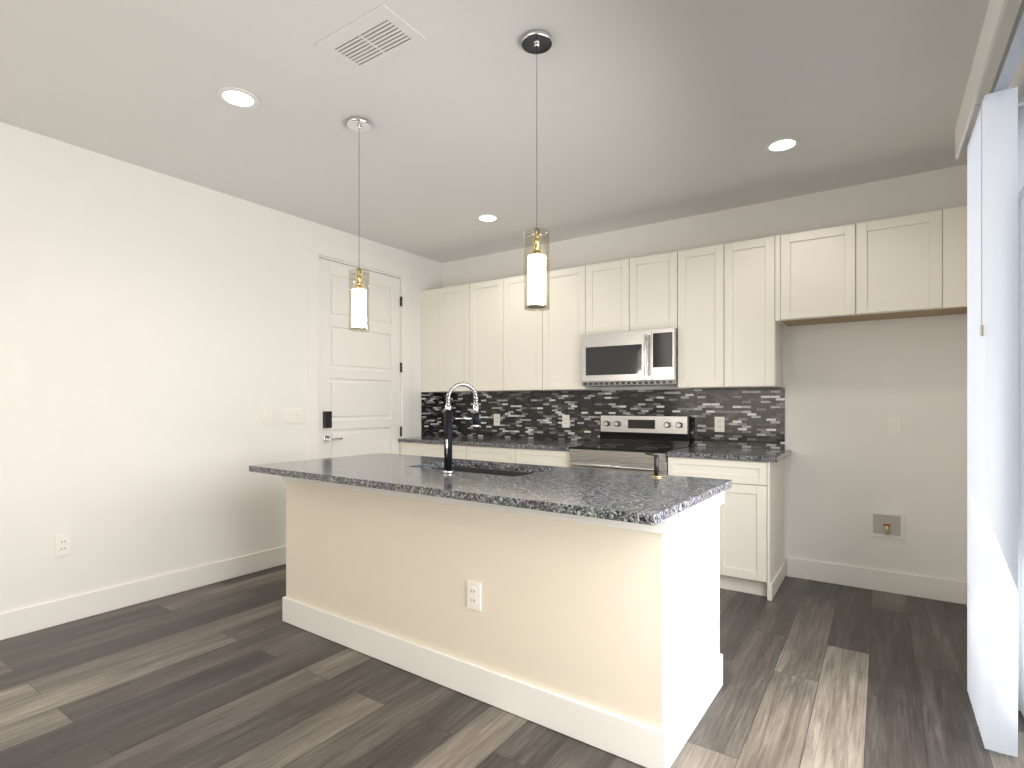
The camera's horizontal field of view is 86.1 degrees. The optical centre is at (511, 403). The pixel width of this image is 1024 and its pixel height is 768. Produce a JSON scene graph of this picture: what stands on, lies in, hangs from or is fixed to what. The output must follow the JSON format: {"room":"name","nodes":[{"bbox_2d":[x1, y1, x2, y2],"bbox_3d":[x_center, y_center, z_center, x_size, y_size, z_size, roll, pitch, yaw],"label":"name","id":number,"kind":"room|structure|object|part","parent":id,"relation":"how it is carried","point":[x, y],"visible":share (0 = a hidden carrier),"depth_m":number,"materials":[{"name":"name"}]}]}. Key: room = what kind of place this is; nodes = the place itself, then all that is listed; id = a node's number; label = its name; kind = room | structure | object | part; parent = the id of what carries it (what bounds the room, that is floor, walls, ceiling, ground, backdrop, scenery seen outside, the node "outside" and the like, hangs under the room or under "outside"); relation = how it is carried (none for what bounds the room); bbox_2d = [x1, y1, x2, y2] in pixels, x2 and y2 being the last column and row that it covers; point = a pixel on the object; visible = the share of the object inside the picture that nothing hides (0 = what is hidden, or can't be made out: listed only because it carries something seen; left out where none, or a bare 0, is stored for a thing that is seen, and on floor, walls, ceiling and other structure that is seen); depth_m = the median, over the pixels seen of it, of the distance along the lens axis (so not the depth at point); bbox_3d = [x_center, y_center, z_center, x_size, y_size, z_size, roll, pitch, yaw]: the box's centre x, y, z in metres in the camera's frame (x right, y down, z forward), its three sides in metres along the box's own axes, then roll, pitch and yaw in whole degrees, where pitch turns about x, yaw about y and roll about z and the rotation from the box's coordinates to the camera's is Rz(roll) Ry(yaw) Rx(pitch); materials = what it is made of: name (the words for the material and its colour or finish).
{"room":"kitchen","nodes":[
{"label":"kitchen","id":0,"kind":"room"},
{"bbox_2d":[0,122,443,613],"bbox_3d":[-2.748,-0.121,2.944,0.120,2.740,7.251,0,0,34],"label":"wall","id":1,"kind":"structure","parent":0,"point":[152,342],"depth_m":3.45,"materials":[{"name":"paint"}]},
{"bbox_2d":[55,534,70,556],"bbox_3d":[-2.553,0.805,3.114,0.010,0.116,0.072,0,0,34],"label":"outlet","id":2,"kind":"object","parent":1,"relation":"attached to","point":[62,545],"visible":1,"depth_m":3.11,"materials":[{"name":"white plastic"}]},
{"bbox_2d":[0,546,285,639],"bbox_3d":[-3.153,1.179,2.220,0.014,0.140,5.357,0,0,34],"label":"baseboard","id":3,"kind":"structure","parent":1,"relation":"attached to","point":[18,622],"depth_m":3.38,"materials":[{"name":"paint"}]},
{"bbox_2d":[262,408,271,423],"bbox_3d":[-1.854,0.094,4.149,0.012,0.116,0.072,0,0,34],"label":"light switch","id":4,"kind":"object","parent":1,"relation":"attached to","point":[266,415],"visible":1,"depth_m":4.14,"materials":[{"name":"white plastic"}]},
{"bbox_2d":[284,409,302,423],"bbox_3d":[-1.729,0.097,4.334,0.012,0.116,0.165,0,0,34],"label":"light switch","id":5,"kind":"object","parent":1,"relation":"attached to","point":[293,415],"visible":1,"depth_m":4.33,"materials":[{"name":"white plastic"}]},
{"bbox_2d":[307,239,410,459],"bbox_3d":[-1.355,-0.042,4.935,0.078,2.582,1.166,0,0,34],"label":"door frame","id":6,"kind":"structure","parent":1,"relation":"attached to","point":[315,249],"depth_m":4.63,"materials":[{"name":"paint"}]},
{"bbox_2d":[319,258,401,458],"bbox_3d":[-1.337,0.014,4.929,0.112,2.454,0.944,0,0,34],"label":"entry door","id":7,"kind":"structure","parent":1,"relation":"in","point":[359,385],"depth_m":4.89,"materials":[{"name":"paint"}]},
{"bbox_3d":[-1.304,-0.354,4.934,0.064,1.370,0.899,0,0,34],"label":"entry door hardware","id":8,"kind":"part","parent":7,"relation":"part of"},
{"bbox_2d":[0,0,1021,262],"bbox_3d":[-0.909,-1.541,1.705,4.553,0.100,7.251,0,0,34],"label":"ceiling","id":9,"kind":"structure","parent":0,"point":[600,116],"depth_m":2.71,"materials":[{"name":"paint"}]},
{"bbox_2d":[217,87,258,108],"bbox_3d":[-1.333,-1.487,2.667,0.184,0.006,0.184,0,0,34],"label":"recessed light","id":10,"kind":"object","parent":9,"relation":"in","point":[238,97],"visible":1,"depth_m":2.66,"materials":[{"name":"white plastic"}]},
{"bbox_2d":[347,116,370,331],"bbox_3d":[-0.810,-0.939,2.902,0.124,1.103,0.124,0,0,34],"label":"pendant light","id":11,"kind":"object","parent":9,"relation":"hanging from","point":[359,292],"visible":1,"depth_m":2.88,"materials":[{"name":"white glass"}]},
{"bbox_3d":[-0.810,-0.545,2.902,0.105,0.316,0.105,0,0,34],"label":"lamp shade","id":12,"kind":"part","parent":11,"relation":"part of","materials":[{"name":"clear glass"}]},
{"bbox_2d":[314,4,425,72],"bbox_3d":[-0.585,-1.487,2.251,0.410,0.007,0.230,0,0,34],"label":"ceiling vent","id":13,"kind":"object","parent":9,"relation":"in","point":[379,34],"visible":1,"depth_m":2.24,"materials":[{"name":"white metal"}]},
{"bbox_2d":[476,214,498,221],"bbox_3d":[-0.194,-1.487,4.389,0.184,0.006,0.184,0,0,34],"label":"recessed light","id":14,"kind":"object","parent":9,"relation":"in","point":[487,217],"visible":0.98,"depth_m":4.39,"materials":[{"name":"white plastic"}]},
{"bbox_2d":[522,29,551,310],"bbox_3d":[0.102,-0.939,2.241,0.124,1.103,0.124,0,0,34],"label":"pendant light","id":15,"kind":"object","parent":9,"relation":"hanging from","point":[536,41],"visible":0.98,"depth_m":2.21,"materials":[{"name":"white glass"}]},
{"bbox_3d":[0.102,-0.545,2.241,0.105,0.316,0.105,0,0,34],"label":"lamp shade","id":16,"kind":"part","parent":15,"relation":"part of","materials":[{"name":"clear glass"}]},
{"bbox_2d":[765,137,799,152],"bbox_3d":[1.554,-1.487,3.150,0.184,0.006,0.184,0,0,34],"label":"recessed light","id":17,"kind":"object","parent":9,"relation":"in","point":[782,144],"visible":1,"depth_m":3.14,"materials":[{"name":"white plastic"}]},
{"bbox_2d":[0,564,1023,767],"bbox_3d":[-0.909,1.299,1.705,4.553,0.100,7.251,0,0,34],"label":"floor","id":18,"kind":"structure","parent":0,"point":[236,672],"depth_m":2.33,"materials":[{"name":"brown wood"}]},
{"bbox_2d":[400,443,421,455],"bbox_3d":[-0.762,0.807,5.457,0.359,0.880,0.619,0,0,34],"label":"base cabinet","id":19,"kind":"object","parent":18,"relation":"on","point":[415,449],"depth_m":5.22,"materials":[{"name":"paint"}]},
{"bbox_2d":[422,443,469,459],"bbox_3d":[-0.423,0.807,5.228,0.580,0.880,0.619,0,0,34],"label":"base cabinet","id":20,"kind":"object","parent":18,"relation":"on","point":[428,449],"depth_m":5.01,"materials":[{"name":"paint"}]},
{"bbox_2d":[470,447,521,463],"bbox_3d":[-0.017,0.807,4.954,0.641,0.880,0.619,0,0,34],"label":"base cabinet","id":21,"kind":"object","parent":18,"relation":"on","point":[495,454],"depth_m":4.66,"materials":[{"name":"paint"}]},
{"bbox_2d":[398,435,592,450],"bbox_3d":[-0.148,0.351,5.029,1.856,0.031,0.643,0,0,34],"label":"countertop","id":22,"kind":"structure","parent":21,"relation":"on","point":[457,441],"depth_m":4.83,"materials":[{"name":"grey stone"}]},
{"bbox_2d":[281,478,724,767],"bbox_3d":[-0.194,0.809,2.783,2.266,0.877,0.732,0,0,35],"label":"kitchen island","id":23,"kind":"object","parent":18,"relation":"on","point":[581,604],"depth_m":2.22,"materials":[{"name":"paint"}]},
{"bbox_3d":[-0.163,0.817,2.331,0.072,0.116,0.010,0,0,35],"label":"plate","id":24,"kind":"part","parent":23,"relation":"part of","materials":[{"name":"white plastic"}]},
{"bbox_2d":[249,454,731,525],"bbox_3d":[-0.230,0.354,2.710,2.292,0.032,0.942,0,0,35],"label":"island countertop","id":25,"kind":"structure","parent":23,"relation":"on","point":[614,496],"depth_m":2.32,"materials":[{"name":"grey stone"}]},
{"bbox_2d":[441,402,479,473],"bbox_3d":[-0.257,0.170,2.668,0.158,0.335,0.139,0,0,35],"label":"faucet","id":26,"kind":"object","parent":25,"relation":"on","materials":[{"name":"black metal"}]},
{"bbox_2d":[522,447,570,466],"bbox_3d":[0.388,0.807,4.681,0.578,0.880,0.619,0,0,34],"label":"base cabinet","id":27,"kind":"object","parent":18,"relation":"on","point":[547,458],"depth_m":4.39,"materials":[{"name":"paint"}]},
{"bbox_2d":[569,415,691,474],"bbox_3d":[0.916,0.671,4.263,0.754,1.154,0.705,0,0,34],"label":"range","id":28,"kind":"object","parent":18,"relation":"on","point":[626,443],"visible":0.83,"depth_m":4.30,"materials":[{"name":"silver metal"}]},
{"bbox_2d":[667,455,785,600],"bbox_3d":[1.534,0.807,3.909,0.655,0.880,0.619,0,0,34],"label":"base cabinet","id":29,"kind":"object","parent":18,"relation":"on","point":[752,534],"depth_m":3.59,"materials":[{"name":"paint"}]},
{"bbox_2d":[667,447,789,462],"bbox_3d":[1.547,0.351,3.886,0.702,0.031,0.643,0,0,34],"label":"countertop","id":30,"kind":"structure","parent":29,"relation":"on","point":[748,455],"depth_m":3.73,"materials":[{"name":"grey stone"}]},
{"bbox_2d":[444,165,963,580],"bbox_3d":[1.074,-0.121,4.667,4.290,2.740,0.120,0,0,34],"label":"wall","id":31,"kind":"structure","parent":0,"point":[843,382],"depth_m":3.73,"materials":[{"name":"paint"}]},
{"bbox_2d":[421,289,436,392],"bbox_3d":[-0.708,-0.630,5.598,0.290,1.026,0.324,0,0,34],"label":"upper cabinet","id":32,"kind":"object","parent":31,"relation":"attached to","point":[428,297],"depth_m":5.49,"materials":[{"name":"paint"}]},
{"bbox_2d":[437,283,472,392],"bbox_3d":[-0.450,-0.630,5.425,0.450,1.026,0.324,0,0,34],"label":"upper cabinet","id":33,"kind":"object","parent":31,"relation":"attached to","point":[454,303],"depth_m":5.31,"materials":[{"name":"paint"}]},
{"bbox_2d":[473,278,508,391],"bbox_3d":[-0.152,-0.630,5.224,0.511,1.026,0.324,0,0,34],"label":"upper cabinet","id":34,"kind":"object","parent":31,"relation":"attached to","point":[490,298],"depth_m":5.06,"materials":[{"name":"paint"}]},
{"bbox_2d":[509,271,552,391],"bbox_3d":[0.181,-0.630,5.000,0.535,1.026,0.324,0,0,34],"label":"upper cabinet","id":35,"kind":"object","parent":31,"relation":"attached to","point":[528,329],"depth_m":4.85,"materials":[{"name":"paint"}]},
{"bbox_2d":[549,265,601,390],"bbox_3d":[0.524,-0.630,4.768,0.535,1.026,0.324,0,0,34],"label":"upper cabinet","id":36,"kind":"object","parent":31,"relation":"attached to","point":[571,289],"depth_m":4.62,"materials":[{"name":"paint"}]},
{"bbox_2d":[421,388,784,449],"bbox_3d":[0.532,0.109,4.764,3.282,0.448,0.324,0,0,34],"label":"backsplash","id":37,"kind":"structure","parent":31,"relation":"attached to","point":[746,418],"depth_m":4.79,"materials":[{"name":"tile"}]},
{"bbox_3d":[-0.149,0.159,5.402,0.072,0.116,0.010,0,0,34],"label":"plate","id":38,"kind":"part","parent":37,"relation":"part of","materials":[{"name":"white plastic"}]},
{"bbox_3d":[0.489,0.159,4.972,0.072,0.116,0.010,0,0,34],"label":"plate","id":39,"kind":"part","parent":37,"relation":"part of","materials":[{"name":"white plastic"}]},
{"bbox_3d":[1.600,0.159,4.223,0.072,0.116,0.010,0,0,34],"label":"plate","id":40,"kind":"part","parent":37,"relation":"part of","materials":[{"name":"white plastic"}]},
{"bbox_2d":[593,258,636,333],"bbox_3d":[0.879,-0.853,4.529,0.440,0.580,0.324,0,0,34],"label":"upper cabinet","id":41,"kind":"object","parent":31,"relation":"attached to","point":[614,282],"depth_m":4.38,"materials":[{"name":"paint"}]},
{"bbox_2d":[582,328,677,386],"bbox_3d":[0.976,-0.351,4.388,0.755,0.417,0.448,0,0,34],"label":"microwave","id":42,"kind":"object","parent":41,"relation":"attached to","point":[643,358],"visible":0.98,"depth_m":4.23,"materials":[{"name":"silver metal"}]},
{"bbox_2d":[637,251,676,330],"bbox_3d":[1.143,-0.853,4.351,0.440,0.580,0.324,0,0,34],"label":"upper cabinet","id":43,"kind":"object","parent":31,"relation":"attached to","point":[656,274],"depth_m":4.19,"materials":[{"name":"paint"}]},
{"bbox_2d":[677,243,732,388],"bbox_3d":[1.464,-0.630,4.135,0.453,1.026,0.324,0,0,34],"label":"upper cabinet","id":44,"kind":"object","parent":31,"relation":"attached to","point":[728,311],"depth_m":3.99,"materials":[{"name":"paint"}]},
{"bbox_2d":[733,235,784,387],"bbox_3d":[1.728,-0.630,3.957,0.425,1.026,0.324,0,0,34],"label":"upper cabinet","id":45,"kind":"object","parent":31,"relation":"attached to","point":[757,324],"depth_m":3.80,"materials":[{"name":"paint"}]},
{"bbox_2d":[781,222,868,325],"bbox_3d":[2.096,-0.853,3.709,0.525,0.580,0.324,0,0,34],"label":"upper cabinet","id":46,"kind":"object","parent":31,"relation":"attached to","point":[825,272],"depth_m":3.57,"materials":[{"name":"paint"}]},
{"bbox_2d":[787,557,963,603],"bbox_3d":[2.404,1.179,3.688,0.990,0.140,0.017,0,0,34],"label":"baseboard","id":47,"kind":"structure","parent":31,"relation":"attached to","point":[947,590],"depth_m":3.65,"materials":[{"name":"paint"}]},
{"bbox_2d":[870,511,903,539],"bbox_3d":[2.480,0.805,3.624,0.190,0.170,0.037,0,0,34],"label":"outlet box","id":48,"kind":"object","parent":31,"relation":"attached to","point":[887,524],"visible":1,"depth_m":3.63,"materials":[{"name":"white plastic"}]},
{"bbox_2d":[869,209,944,320],"bbox_3d":[2.417,-0.853,3.493,0.492,0.580,0.324,0,0,34],"label":"upper cabinet","id":49,"kind":"object","parent":31,"relation":"attached to","point":[907,253],"depth_m":3.32,"materials":[{"name":"paint"}]},
{"bbox_2d":[941,206,966,314],"bbox_3d":[2.658,-0.853,3.330,0.208,0.580,0.324,0,0,34],"label":"upper cabinet","id":50,"kind":"object","parent":31,"relation":"attached to","point":[955,218],"depth_m":3.19,"materials":[{"name":"paint"}]},
{"bbox_2d":[964,52,1023,710],"bbox_3d":[0.929,-0.121,0.466,0.120,2.740,7.251,0,0,34],"label":"wall","id":51,"kind":"structure","parent":0,"point":[1018,79],"depth_m":2.23,"materials":[{"name":"paint"}]},
{"bbox_2d":[964,582,966,605],"bbox_3d":[2.441,1.179,2.830,0.014,0.140,1.401,0,0,34],"label":"baseboard","id":52,"kind":"structure","parent":51,"relation":"attached to","point":[965,583],"depth_m":3.40,"materials":[{"name":"paint"}]},
{"bbox_2d":[955,0,1023,756],"bbox_3d":[1.288,0.008,1.267,0.176,2.458,2.680,0,0,34],"label":"vertical blinds","id":53,"kind":"object","parent":51,"relation":"attached to","point":[992,418],"visible":1,"depth_m":1.95,"materials":[{"name":"white plastic"}]},
{"bbox_2d":[1021,195,1023,716],"bbox_3d":[1.411,0.209,1.190,0.070,2.078,2.448,0,0,34],"label":"window","id":54,"kind":"structure","parent":51,"relation":"in","point":[1022,455],"depth_m":2.20,"materials":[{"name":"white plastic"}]}
]}

